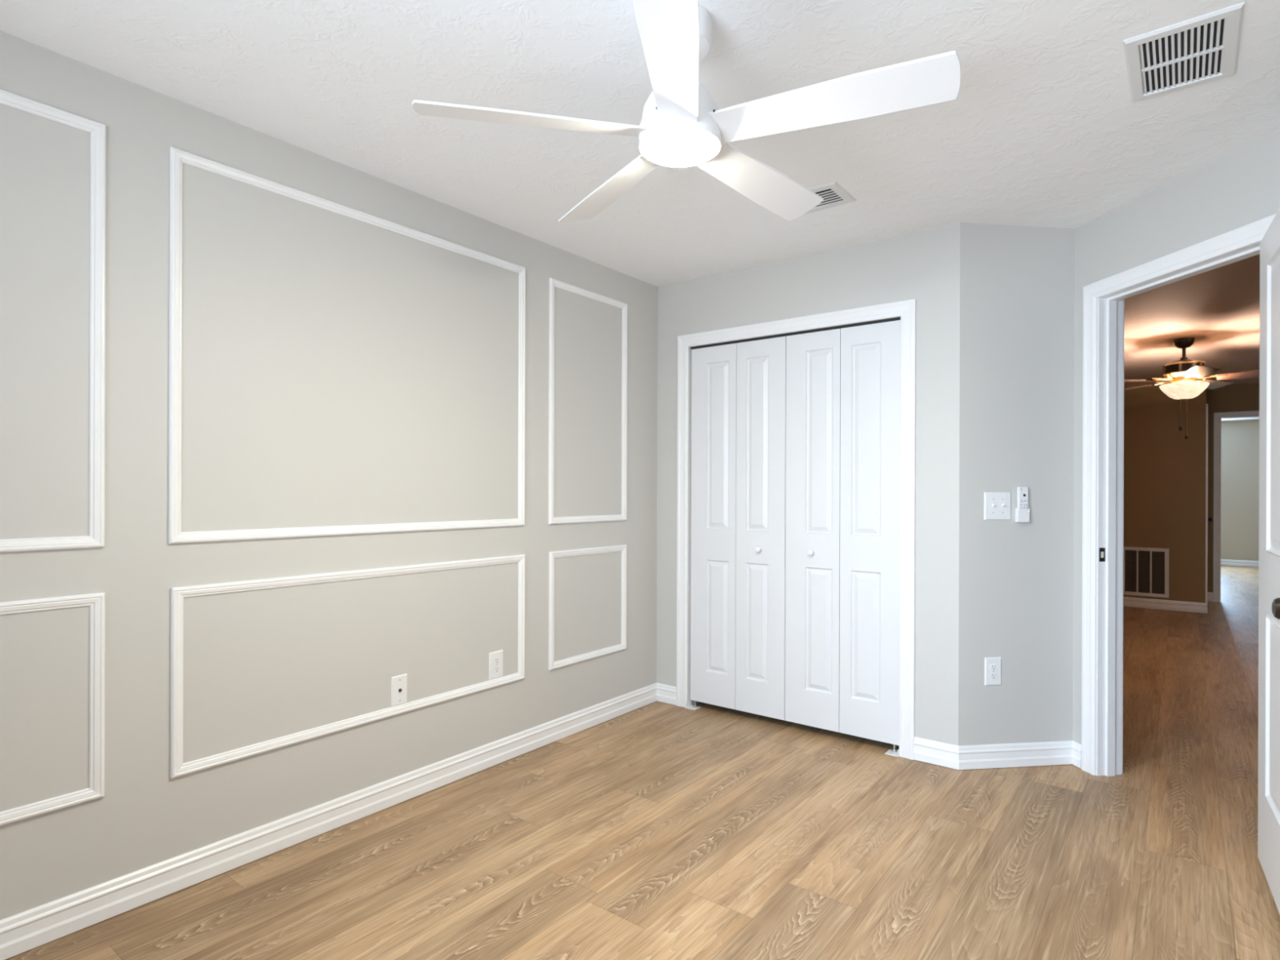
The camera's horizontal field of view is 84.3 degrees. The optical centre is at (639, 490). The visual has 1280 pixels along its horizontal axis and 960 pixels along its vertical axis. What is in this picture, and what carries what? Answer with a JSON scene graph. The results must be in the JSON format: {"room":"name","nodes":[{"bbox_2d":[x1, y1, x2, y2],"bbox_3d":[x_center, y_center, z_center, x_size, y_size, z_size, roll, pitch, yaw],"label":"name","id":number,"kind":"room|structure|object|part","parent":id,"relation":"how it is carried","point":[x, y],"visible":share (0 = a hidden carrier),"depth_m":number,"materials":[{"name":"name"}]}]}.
{"room":"empty bedroom","nodes":[
{"label":"empty bedroom","id":0,"kind":"room"},
{"bbox_2d":[0,31,657,919],"bbox_3d":[-1.249,0.016,2.519,0.120,2.440,4.512,0,0,38],"label":"wall","id":1,"kind":"structure","parent":0,"point":[338,370],"depth_m":2.39,"materials":[{"name":"paint"}]},
{"bbox_2d":[0,592,105,826],"bbox_3d":[-1.724,0.587,1.793,0.014,0.586,0.605,0,0,38],"label":"trim","id":2,"kind":"structure","parent":1,"relation":"attached to","point":[96,602],"depth_m":2.01,"materials":[{"name":"white wood"}]},
{"bbox_2d":[0,88,106,552],"bbox_3d":[-1.721,-0.443,1.792,0.014,1.212,0.603,0,0,38],"label":"trim","id":3,"kind":"structure","parent":1,"relation":"attached to","point":[95,539],"depth_m":2.01,"materials":[{"name":"white wood"}]},
{"bbox_2d":[0,683,657,959],"bbox_3d":[-1.198,1.185,2.477,0.018,0.103,4.272,0,0,38],"label":"baseboard","id":4,"kind":"structure","parent":1,"relation":"attached to","point":[24,931],"depth_m":2.39,"materials":[{"name":"white wood"}]},
{"bbox_2d":[168,146,525,543],"bbox_3d":[-0.989,-0.441,2.744,0.014,1.214,1.469,0,0,38],"label":"trim","id":5,"kind":"structure","parent":1,"relation":"attached to","point":[177,157],"depth_m":2.36,"materials":[{"name":"white wood"}]},
{"bbox_2d":[169,554,524,778],"bbox_3d":[-0.990,0.594,2.748,0.014,0.584,1.465,0,0,38],"label":"trim","id":6,"kind":"structure","parent":1,"relation":"attached to","point":[177,768],"depth_m":2.47,"materials":[{"name":"white wood"}]},
{"bbox_2d":[391,673,407,706],"bbox_3d":[-0.951,0.793,2.801,0.013,0.116,0.070,0,0,38],"label":"plate","id":7,"kind":"object","parent":1,"relation":"attached to","point":[398,683],"visible":1,"depth_m":2.80,"materials":[{"name":"white plastic"}]},
{"bbox_2d":[488,649,502,679],"bbox_3d":[-0.649,0.791,3.197,0.009,0.122,0.080,0,0,38],"label":"wall outlet","id":8,"kind":"object","parent":1,"relation":"attached to","point":[495,658],"visible":1,"depth_m":3.19,"materials":[{"name":"white plastic"}]},
{"bbox_2d":[493,657,499,663],"bbox_3d":[-0.647,0.771,3.195,0.003,0.027,0.033,0,0,38],"label":"receptacle","id":9,"kind":"object","parent":8,"relation":"attached to","point":[496,660],"depth_m":3.19,"materials":[{"name":"white plastic"}]},
{"bbox_2d":[493,666,499,672],"bbox_3d":[-0.647,0.810,3.195,0.003,0.027,0.033,0,0,38],"label":"receptacle","id":10,"kind":"object","parent":8,"relation":"attached to","point":[496,668],"depth_m":3.19,"materials":[{"name":"white plastic"}]},
{"bbox_2d":[548,544,626,670],"bbox_3d":[-0.259,0.594,3.698,0.014,0.580,0.597,0,0,38],"label":"trim","id":11,"kind":"structure","parent":1,"relation":"attached to","point":[553,664],"depth_m":3.65,"materials":[{"name":"white wood"}]},
{"bbox_2d":[548,277,627,524],"bbox_3d":[-0.257,-0.434,3.696,0.014,1.206,0.601,0,0,38],"label":"trim","id":12,"kind":"structure","parent":1,"relation":"attached to","point":[553,282],"depth_m":3.60,"materials":[{"name":"white wood"}]},
{"bbox_2d":[0,0,1279,421],"bbox_3d":[4.404,-1.244,5.876,4.985,0.120,16.720,0,0,38],"label":"ceiling","id":13,"kind":"structure","parent":0,"point":[1043,127],"depth_m":2.22,"materials":[{"name":"white paint"}]},
{"bbox_2d":[412,0,960,222],"bbox_3d":[0.135,-1.025,1.831,1.261,0.348,1.236,0,0,38],"label":"ceiling fan","id":14,"kind":"object","parent":13,"relation":"hanging from","point":[682,125],"visible":1,"depth_m":1.70,"materials":[{"name":"white plastic"}]},
{"bbox_3d":[-0.262,-0.908,1.735,0.567,0.042,0.125,0,0,-12],"label":"blade","id":15,"kind":"part","parent":14,"relation":"part of","materials":[{"name":"white plastic"}]},
{"bbox_3d":[-0.082,-0.907,2.133,0.125,0.042,0.567,0,0,-30],"label":"blade","id":16,"kind":"part","parent":14,"relation":"part of","materials":[{"name":"white plastic"}]},
{"bbox_3d":[0.061,-0.907,1.441,0.125,0.042,0.567,0,0,6],"label":"blade","id":17,"kind":"part","parent":14,"relation":"part of","materials":[{"name":"white plastic"}]},
{"bbox_2d":[642,128,717,167],"bbox_3d":[0.102,-0.868,1.810,0.191,0.033,0.191,0,0,38],"label":"diffuser","id":18,"kind":"object","parent":14,"relation":"attached to","point":[674,148],"depth_m":1.77,"materials":[{"name":"white glass"}]},
{"bbox_3d":[0.353,-0.906,2.085,0.125,0.042,0.567,0,0,42],"label":"blade","id":19,"kind":"part","parent":14,"relation":"part of","materials":[{"name":"white plastic"}]},
{"bbox_3d":[0.441,-0.906,1.657,0.567,0.042,0.125,0,0,24],"label":"blade","id":20,"kind":"part","parent":14,"relation":"part of","materials":[{"name":"white plastic"}]},
{"bbox_2d":[803,181,856,214],"bbox_3d":[0.697,-1.193,2.928,0.322,0.008,0.220,0,0,38],"label":"ceiling vent","id":21,"kind":"object","parent":13,"relation":"in","point":[833,194],"visible":0.43,"depth_m":2.87,"materials":[{"name":"white metal"}]},
{"bbox_2d":[1123,1,1244,102],"bbox_3d":[1.494,-1.189,1.950,0.245,0.010,0.366,0,0,38],"label":"ceiling vent","id":22,"kind":"object","parent":13,"relation":"in","point":[1204,48],"visible":1,"depth_m":1.93,"materials":[{"name":"white metal"}]},
{"bbox_2d":[1124,337,1259,439],"bbox_3d":[4.299,-0.791,5.532,1.246,0.787,1.264,0,0,38],"label":"ceiling fan","id":23,"kind":"object","parent":13,"relation":"hanging from","point":[1184,374],"visible":0.85,"depth_m":5.49,"materials":[{"name":"brown metal"}]},
{"bbox_3d":[3.854,-0.868,5.619,0.460,0.043,0.148,0,0,7],"label":"blade","id":24,"kind":"part","parent":23,"relation":"part of","materials":[{"name":"brown wood"}]},
{"bbox_3d":[4.200,-0.867,5.988,0.148,0.043,0.460,0,0,-11],"label":"blade","id":25,"kind":"part","parent":23,"relation":"part of","materials":[{"name":"brown wood"}]},
{"bbox_3d":[4.257,-0.612,5.568,0.007,0.225,0.007,0,0,38],"label":"pull chain","id":26,"kind":"part","parent":23,"relation":"part of","materials":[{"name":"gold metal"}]},
{"bbox_3d":[4.281,-0.773,5.566,0.314,0.115,0.314,0,0,38],"label":"lamp shade","id":27,"kind":"part","parent":23,"relation":"part of","materials":[{"name":"white glass"}]},
{"bbox_3d":[4.302,-0.577,5.564,0.007,0.295,0.007,0,0,38],"label":"pull chain","id":28,"kind":"part","parent":23,"relation":"part of","materials":[{"name":"gold metal"}]},
{"bbox_3d":[4.099,-0.867,5.176,0.148,0.043,0.460,0,0,25],"label":"blade","id":29,"kind":"part","parent":23,"relation":"part of","materials":[{"name":"brown wood"}]},
{"bbox_3d":[4.657,-0.865,5.774,0.460,0.043,0.148,0,0,-29],"label":"blade","id":30,"kind":"part","parent":23,"relation":"part of","materials":[{"name":"brown wood"}]},
{"bbox_3d":[4.596,-0.866,5.272,0.460,0.043,0.148,0,0,43],"label":"blade","id":31,"kind":"part","parent":23,"relation":"part of","materials":[{"name":"brown wood"}]},
{"bbox_2d":[4,565,1279,959],"bbox_3d":[4.868,1.307,6.093,5.700,0.100,16.800,0,0,38],"label":"floor","id":32,"kind":"structure","parent":0,"point":[657,830],"depth_m":2.38,"materials":[{"name":"brown wood"}]},
{"bbox_2d":[685,700,700,710],"bbox_3d":[0.302,1.221,4.030,0.062,0.041,0.064,0,0,38],"label":"pivot bracket","id":33,"kind":"object","parent":32,"relation":"on","point":[689,705],"visible":1,"depth_m":4.04,"materials":[{"name":"metal"}]},
{"bbox_2d":[884,744,899,756],"bbox_3d":[1.199,1.224,3.341,0.062,0.041,0.064,0,0,38],"label":"pivot bracket","id":34,"kind":"object","parent":32,"relation":"on","point":[894,752],"visible":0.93,"depth_m":3.34,"materials":[{"name":"metal"}]},
{"bbox_3d":[1.199,1.230,3.341,0.062,0.030,0.064,0,0,38],"label":"bracket plate","id":35,"kind":"part","parent":34,"relation":"part of","materials":[{"name":"white metal"}]},
{"bbox_2d":[656,222,959,746],"bbox_3d":[0.752,0.023,3.751,1.791,2.440,0.120,0,0,38],"label":"wall","id":36,"kind":"structure","parent":0,"point":[923,266],"depth_m":3.27,"materials":[{"name":"paint"}]},
{"bbox_2d":[656,682,676,705],"bbox_3d":[0.153,1.189,4.122,0.155,0.103,0.018,0,0,38],"label":"baseboard","id":37,"kind":"structure","parent":36,"relation":"attached to","point":[665,693],"depth_m":4.11,"materials":[{"name":"white wood"}]},
{"bbox_2d":[690,336,786,719],"bbox_3d":[0.525,0.199,3.866,0.586,2.003,0.065,0,0,38],"label":"door","id":38,"kind":"structure","parent":36,"relation":"in","point":[739,389],"depth_m":3.85,"materials":[{"name":"white wood"}]},
{"bbox_3d":[0.630,0.315,3.763,0.033,0.033,0.031,0,0,38],"label":"knob","id":39,"kind":"part","parent":38,"relation":"part of","materials":[{"name":"white plastic"}]},
{"bbox_2d":[690,317,900,349],"bbox_3d":[0.770,-0.811,3.701,1.187,0.012,0.028,0,0,38],"label":"closet track","id":40,"kind":"object","parent":36,"relation":"attached to","point":[895,318],"visible":0.79,"depth_m":3.64,"materials":[{"name":"metal"}]},
{"bbox_2d":[675,298,915,759],"bbox_3d":[0.779,0.180,3.718,1.329,2.127,0.138,0,0,38],"label":"door frame","id":41,"kind":"structure","parent":36,"relation":"attached to","point":[905,309],"depth_m":3.41,"materials":[{"name":"white wood"}]},
{"bbox_2d":[785,320,900,745],"bbox_3d":[0.992,0.200,3.507,0.586,2.003,0.065,0,0,38],"label":"door","id":42,"kind":"structure","parent":36,"relation":"in","point":[843,384],"depth_m":3.50,"materials":[{"name":"white wood"}]},
{"bbox_3d":[0.864,0.315,3.583,0.033,0.033,0.031,0,0,38],"label":"knob","id":43,"kind":"part","parent":42,"relation":"part of","materials":[{"name":"white plastic"}]},
{"bbox_2d":[913,737,959,769],"bbox_3d":[1.343,1.194,3.206,0.198,0.103,0.018,0,0,38],"label":"baseboard","id":44,"kind":"structure","parent":36,"relation":"attached to","point":[940,753],"depth_m":3.20,"materials":[{"name":"white wood"}]},
{"bbox_2d":[958,222,1074,746],"bbox_3d":[1.755,0.026,3.261,0.680,2.440,0.120,0,0,-7],"label":"wall","id":45,"kind":"structure","parent":0,"point":[1016,400],"depth_m":3.19,"materials":[{"name":"paint"}]},
{"bbox_2d":[984,657,1000,685],"bbox_3d":[1.586,0.814,3.174,0.078,0.124,0.009,0,0,-7],"label":"wall outlet","id":46,"kind":"object","parent":45,"relation":"attached to","point":[992,664],"visible":1,"depth_m":3.17,"materials":[{"name":"white plastic"}]},
{"bbox_2d":[990,664,997,670],"bbox_3d":[1.586,0.795,3.172,0.033,0.027,0.003,0,0,-7],"label":"receptacle","id":47,"kind":"object","parent":46,"relation":"attached to","point":[993,667],"depth_m":3.17,"materials":[{"name":"white plastic"}]},
{"bbox_2d":[990,672,997,679],"bbox_3d":[1.586,0.834,3.172,0.033,0.027,0.003,0,0,-7],"label":"receptacle","id":48,"kind":"object","parent":46,"relation":"attached to","point":[993,675],"depth_m":3.17,"materials":[{"name":"white plastic"}]},
{"bbox_2d":[984,492,1010,519],"bbox_3d":[1.609,0.072,3.171,0.127,0.124,0.021,0,0,-7],"label":"light switch","id":49,"kind":"object","parent":45,"relation":"attached to","point":[997,504],"visible":1,"depth_m":3.17,"materials":[{"name":"white plastic"}]},
{"bbox_2d":[958,740,1072,769],"bbox_3d":[1.696,1.195,3.184,0.567,0.103,0.018,0,0,-7],"label":"baseboard","id":50,"kind":"structure","parent":45,"relation":"attached to","point":[1051,753],"depth_m":3.18,"materials":[{"name":"white wood"}]},
{"bbox_2d":[1015,507,1029,522],"bbox_3d":[1.722,0.113,3.184,0.053,0.064,0.024,0,0,-7],"label":"remote holder","id":51,"kind":"object","parent":45,"relation":"attached to","point":[1020,517],"visible":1,"depth_m":3.17,"materials":[{"name":"white plastic"}]},
{"bbox_2d":[1017,486,1028,512],"bbox_3d":[1.722,0.062,3.183,0.047,0.154,0.018,0,0,-7],"label":"remote control","id":52,"kind":"object","parent":51,"relation":"in","point":[1022,491],"visible":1,"depth_m":3.18,"materials":[{"name":"white plastic"}]},
{"bbox_2d":[1123,375,1206,603],"bbox_3d":[5.090,0.038,7.868,1.880,2.440,0.120,0,0,38],"label":"wall","id":53,"kind":"structure","parent":0,"point":[1165,471],"depth_m":7.43,"materials":[{"name":"paint"}]},
{"bbox_2d":[1123,546,1168,598],"bbox_3d":[5.293,0.874,7.626,0.662,0.521,0.012,0,0,38],"label":"air vent","id":54,"kind":"object","parent":53,"relation":"in","point":[1145,570],"visible":0.7,"depth_m":7.55,"materials":[{"name":"white metal"}]},
{"bbox_2d":[1123,596,1207,613],"bbox_3d":[5.098,1.207,7.772,1.778,0.103,0.018,0,0,38],"label":"baseboard","id":55,"kind":"structure","parent":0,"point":[1191,606],"depth_m":7.43,"materials":[{"name":"white wood"}]},
{"bbox_2d":[1072,127,1279,744],"bbox_3d":[2.110,0.028,2.703,0.120,2.440,1.320,0,0,-7],"label":"wall","id":56,"kind":"structure","parent":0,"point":[1239,188],"depth_m":2.77,"materials":[{"name":"paint"}]},
{"bbox_2d":[1071,740,1081,768],"bbox_3d":[1.972,1.196,3.196,0.018,0.103,0.066,0,0,-7],"label":"baseboard","id":57,"kind":"structure","parent":56,"relation":"attached to","point":[1077,748],"depth_m":3.19,"materials":[{"name":"white wood"}]},
{"bbox_2d":[1081,213,1275,776],"bbox_3d":[2.108,0.168,2.716,0.155,2.159,0.911,0,0,-7],"label":"door frame","id":58,"kind":"structure","parent":56,"relation":"attached to","point":[1110,307],"depth_m":3.09,"materials":[{"name":"wood"}]},
{"bbox_3d":[2.019,0.282,3.088,0.028,0.060,0.002,0,0,-7],"label":"strike plate","id":59,"kind":"part","parent":58,"relation":"part of","materials":[{"name":"metal"}]},
{"bbox_2d":[1257,208,1279,914],"bbox_3d":[1.857,0.197,2.026,0.159,2.035,0.774,0,0,34],"label":"door","id":60,"kind":"structure","parent":56,"relation":"in","point":[1268,682],"depth_m":2.20,"materials":[{"name":"white wood"}]},
{"bbox_3d":[1.628,0.299,1.774,0.062,0.066,0.066,0,0,34],"label":"knob","id":61,"kind":"part","parent":60,"relation":"part of","materials":[{"name":"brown metal"}]},
{"bbox_2d":[1205,382,1259,592],"bbox_3d":[7.210,0.046,7.550,1.870,2.440,0.120,0,0,38],"label":"wall","id":62,"kind":"structure","parent":0,"point":[1235,397],"depth_m":8.01,"materials":[{"name":"paint"}]},
{"bbox_2d":[1207,591,1213,601],"bbox_3d":[6.465,1.212,8.033,0.068,0.103,0.018,0,0,38],"label":"baseboard","id":63,"kind":"structure","parent":62,"relation":"attached to","point":[1210,595],"depth_m":8.02,"materials":[{"name":"white wood"}]},
{"bbox_2d":[1213,410,1259,602],"bbox_3d":[6.897,0.196,7.779,0.917,2.138,0.138,0,0,38],"label":"door frame","id":64,"kind":"structure","parent":62,"relation":"attached to","point":[1217,415],"depth_m":7.98,"materials":[{"name":"white wood"}]},
{"bbox_2d":[1220,419,1259,560],"bbox_3d":[9.720,0.054,12.154,4.200,2.440,0.120,0,0,38],"label":"wall","id":65,"kind":"structure","parent":0,"point":[1240,439],"depth_m":11.83,"materials":[{"name":"paint"}]},
{"bbox_2d":[1220,559,1258,567],"bbox_3d":[9.675,1.223,12.099,3.960,0.103,0.018,0,0,38],"label":"baseboard","id":66,"kind":"structure","parent":65,"relation":"attached to","point":[1223,562],"depth_m":11.82,"materials":[{"name":"white wood"}]},
{"bbox_3d":[6.141,0.042,7.792,0.120,2.440,1.040,0,0,38],"label":"wall","id":67,"kind":"structure","parent":0,"visible":0},
{"bbox_2d":[1205,404,1208,607],"bbox_3d":[6.122,0.189,7.655,0.018,2.145,0.998,0,0,38],"label":"door frame","id":68,"kind":"structure","parent":67,"relation":"attached to","point":[1206,405],"depth_m":7.26,"materials":[{"name":"wood"}]}
]}

